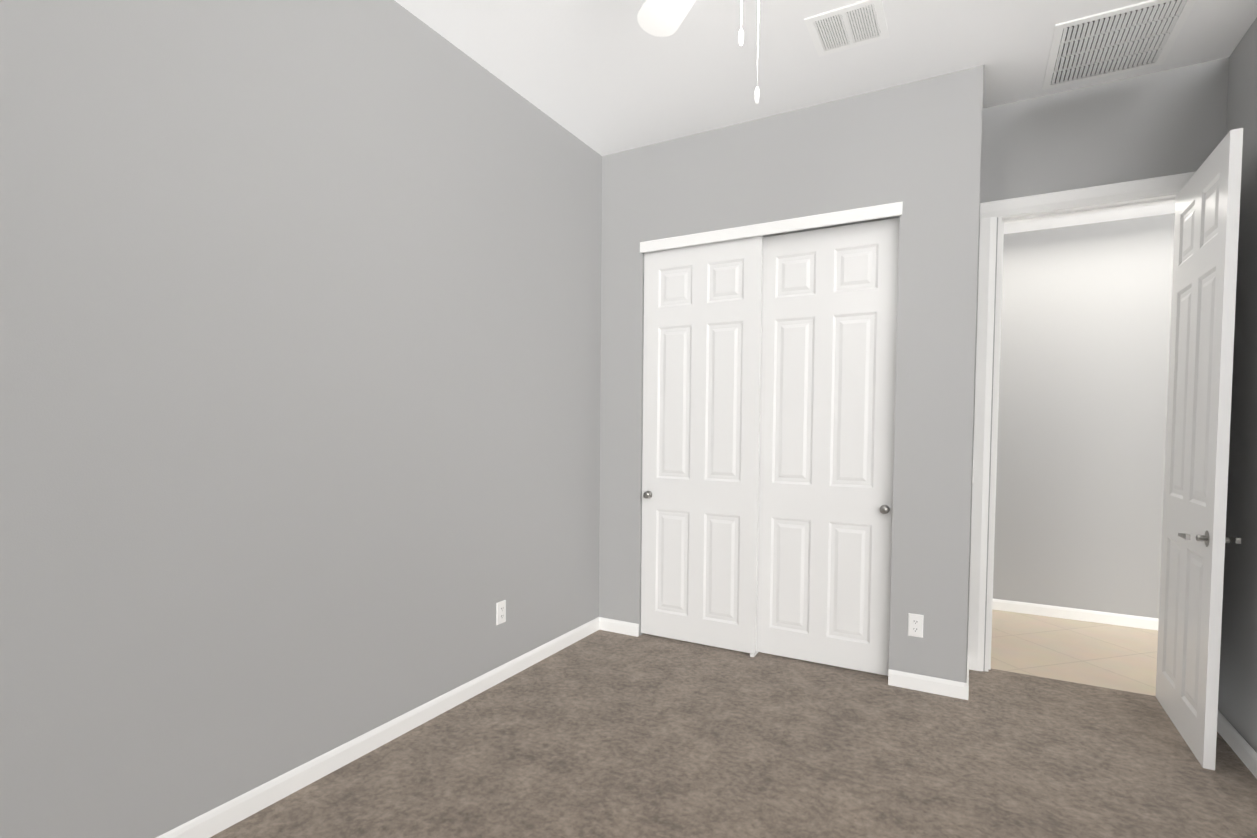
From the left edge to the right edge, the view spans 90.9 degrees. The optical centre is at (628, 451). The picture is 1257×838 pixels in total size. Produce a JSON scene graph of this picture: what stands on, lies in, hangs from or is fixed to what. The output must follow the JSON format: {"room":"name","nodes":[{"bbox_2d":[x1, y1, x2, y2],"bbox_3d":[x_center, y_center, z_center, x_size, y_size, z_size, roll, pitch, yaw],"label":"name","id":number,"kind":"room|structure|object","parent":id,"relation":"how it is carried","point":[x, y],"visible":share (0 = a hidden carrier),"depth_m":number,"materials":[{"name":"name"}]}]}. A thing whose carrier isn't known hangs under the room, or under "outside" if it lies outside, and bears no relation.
{"room":"empty bedroom","nodes":[
{"label":"empty bedroom","id":0,"kind":"room"},
{"bbox_2d":[0,0,601,837],"bbox_3d":[-1.022,-0.316,2.581,0.120,3.030,5.070,2,2,29],"label":"wall","id":1,"kind":"structure","parent":0,"point":[300,342],"depth_m":2.09,"materials":[{"name":"grey paint"}]},
{"bbox_2d":[156,617,603,837],"bbox_3d":[-1.164,1.172,2.261,0.014,0.078,4.050,2,2,29],"label":"baseboard","id":2,"kind":"structure","parent":1,"relation":"attached to","point":[238,809],"depth_m":2.42,"materials":[{"name":"white paint"}]},
{"bbox_2d":[496,600,505,624],"bbox_3d":[-0.652,0.827,3.180,0.009,0.116,0.071,2,2,29],"label":"outlet","id":3,"kind":"object","parent":1,"relation":"attached to","point":[500,612],"visible":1,"depth_m":3.17,"materials":[{"name":"white plastic"}]},
{"bbox_2d":[210,630,1256,837],"bbox_3d":[0.274,1.294,1.695,3.325,0.100,4.680,2,2,29],"label":"floor carpet","id":4,"kind":"object","parent":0,"point":[602,734],"depth_m":2.42,"materials":[{"name":"brown carpet"}]},
{"bbox_2d":[599,65,982,682],"bbox_3d":[0.768,-0.334,3.531,2.100,3.030,0.120,2,2,29],"label":"wall","id":5,"kind":"structure","parent":0,"point":[915,147],"depth_m":3.15,"materials":[{"name":"grey paint"}]},
{"bbox_2d":[641,236,763,653],"bbox_3d":[0.410,-0.049,3.685,0.740,2.407,0.078,2,2,29],"label":"slider","id":6,"kind":"object","parent":5,"relation":"attached to","point":[702,352],"visible":0.98,"depth_m":3.67,"materials":[{"name":"white paint"}]},
{"bbox_2d":[640,201,902,252],"bbox_3d":[0.746,-1.238,3.499,1.481,0.064,0.117,2,2,29],"label":"trim","id":7,"kind":"structure","parent":5,"relation":"attached to","point":[840,217],"depth_m":3.39,"materials":[{"name":"white paint"}]},
{"bbox_2d":[757,218,899,675],"bbox_3d":[1.053,-0.033,3.384,0.740,2.407,0.078,2,2,29],"label":"slider","id":8,"kind":"object","parent":5,"relation":"attached to","point":[829,346],"visible":0.92,"depth_m":3.37,"materials":[{"name":"white paint"}]},
{"bbox_2d":[908,613,923,637],"bbox_3d":[1.447,0.877,3.121,0.071,0.116,0.009,2,2,29],"label":"outlet","id":9,"kind":"object","parent":5,"relation":"attached to","point":[915,625],"visible":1,"depth_m":3.12,"materials":[{"name":"white plastic"}]},
{"bbox_2d":[888,669,959,698],"bbox_3d":[1.477,1.164,3.111,0.318,0.078,0.014,2,2,29],"label":"baseboard","id":10,"kind":"structure","parent":5,"relation":"attached to","point":[934,685],"depth_m":3.10,"materials":[{"name":"white paint"}]},
{"bbox_2d":[394,0,1256,155],"bbox_3d":[0.316,-1.835,1.608,3.325,0.100,4.740,2,2,29],"label":"ceiling","id":11,"kind":"structure","parent":0,"point":[604,77],"depth_m":2.84,"materials":[{"name":"white paint"}]},
{"bbox_2d":[637,0,758,103],"bbox_3d":[0.346,-1.340,1.507,1.238,0.880,1.269,2,2,29],"label":"fan","id":12,"kind":"object","parent":11,"relation":"hanging from","point":[661,18],"visible":1,"depth_m":2.05,"materials":[{"name":"white"}]},
{"bbox_2d":[804,0,888,56],"bbox_3d":[0.939,-1.813,2.653,0.300,0.009,0.290,2,2,29],"label":"ceiling vent","id":13,"kind":"object","parent":11,"relation":"in","point":[863,22],"visible":1,"depth_m":2.64,"materials":[{"name":"white plastic"}]},
{"bbox_2d":[1042,0,1195,89],"bbox_3d":[2.148,-1.804,2.752,0.470,0.011,0.560,2,2,29],"label":"ceiling vent","id":14,"kind":"object","parent":11,"relation":"in","point":[1138,36],"visible":1,"depth_m":2.72,"materials":[{"name":"white plastic"}]},
{"bbox_2d":[763,216,899,236],"bbox_3d":[1.126,-0.359,4.304,1.980,3.030,0.120,2,2,29],"label":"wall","id":15,"kind":"structure","parent":0,"point":[852,223],"depth_m":4.08,"materials":[{"name":"grey paint"}]},
{"bbox_2d":[966,65,983,682],"bbox_3d":[1.769,-0.312,3.168,0.004,3.030,0.450,2,2,29],"label":"wall","id":16,"kind":"structure","parent":0,"point":[975,371],"depth_m":2.97,"materials":[{"name":"grey paint"}]},
{"bbox_2d":[960,656,968,699],"bbox_3d":[1.757,1.163,3.213,0.014,0.078,0.464,2,2,29],"label":"baseboard","id":17,"kind":"structure","parent":16,"relation":"attached to","point":[964,687],"depth_m":3.02,"materials":[{"name":"white paint"}]},
{"bbox_2d":[972,460,976,482],"bbox_3d":[1.781,0.102,3.186,0.020,0.116,0.071,2,2,29],"label":"light switch","id":18,"kind":"object","parent":16,"relation":"attached to","point":[973,472],"visible":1,"depth_m":3.16,"materials":[{"name":"white plastic"}]},
{"bbox_2d":[991,609,1157,695],"bbox_3d":[2.813,1.242,3.802,3.940,0.096,1.460,2,2,29],"label":"floor","id":19,"kind":"structure","parent":0,"point":[1122,658],"depth_m":3.71,"materials":[{"name":"beige tile"}]},
{"bbox_2d":[993,213,1174,617],"bbox_3d":[3.150,-0.343,4.331,3.940,3.030,0.120,2,2,29],"label":"wall","id":20,"kind":"structure","parent":0,"point":[1084,362],"depth_m":4.27,"materials":[{"name":"grey paint"}]},
{"bbox_2d":[992,599,1158,630],"bbox_3d":[3.104,1.134,4.326,3.700,0.078,0.014,2,2,29],"label":"baseboard","id":21,"kind":"structure","parent":20,"relation":"attached to","point":[1142,622],"depth_m":4.31,"materials":[{"name":"white paint"}]},
{"bbox_2d":[1004,202,1174,233],"bbox_3d":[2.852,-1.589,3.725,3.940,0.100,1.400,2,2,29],"label":"door frame","id":22,"kind":"structure","parent":0,"point":[1107,216],"depth_m":4.12,"materials":[{"name":"white paint"}]},
{"bbox_2d":[980,57,1228,670],"bbox_3d":[2.336,-0.308,3.182,0.985,3.030,0.120,2,2,29],"label":"wall","id":23,"kind":"structure","parent":0,"point":[1162,123],"depth_m":3.06,"materials":[{"name":"grey paint"}]},
{"bbox_2d":[967,172,1194,671],"bbox_3d":[2.324,-0.027,3.197,0.781,2.468,0.122,2,2,29],"label":"door frame","id":24,"kind":"structure","parent":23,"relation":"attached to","point":[1122,204],"depth_m":3.31,"materials":[{"name":"white paint"}]},
{"bbox_2d":[1156,128,1242,769],"bbox_3d":[2.422,0.003,2.662,0.162,2.416,0.749,2,2,29],"label":"bedroom door","id":25,"kind":"structure","parent":24,"relation":"attached to","point":[1204,282],"depth_m":2.53,"materials":[{"name":"white paint"}]},
{"bbox_2d":[1218,17,1256,752],"bbox_3d":[2.603,-0.282,2.521,0.120,3.030,1.020,2,2,29],"label":"wall","id":26,"kind":"structure","parent":0,"point":[1237,701],"depth_m":2.59,"materials":[{"name":"grey paint"}]},
{"bbox_2d":[1217,710,1256,778],"bbox_3d":[1.635,1.243,0.979,0.014,0.078,4.500,2,2,29],"label":"baseboard","id":27,"kind":"structure","parent":26,"relation":"attached to","point":[1237,743],"depth_m":2.51,"materials":[{"name":"white paint"}]}
]}

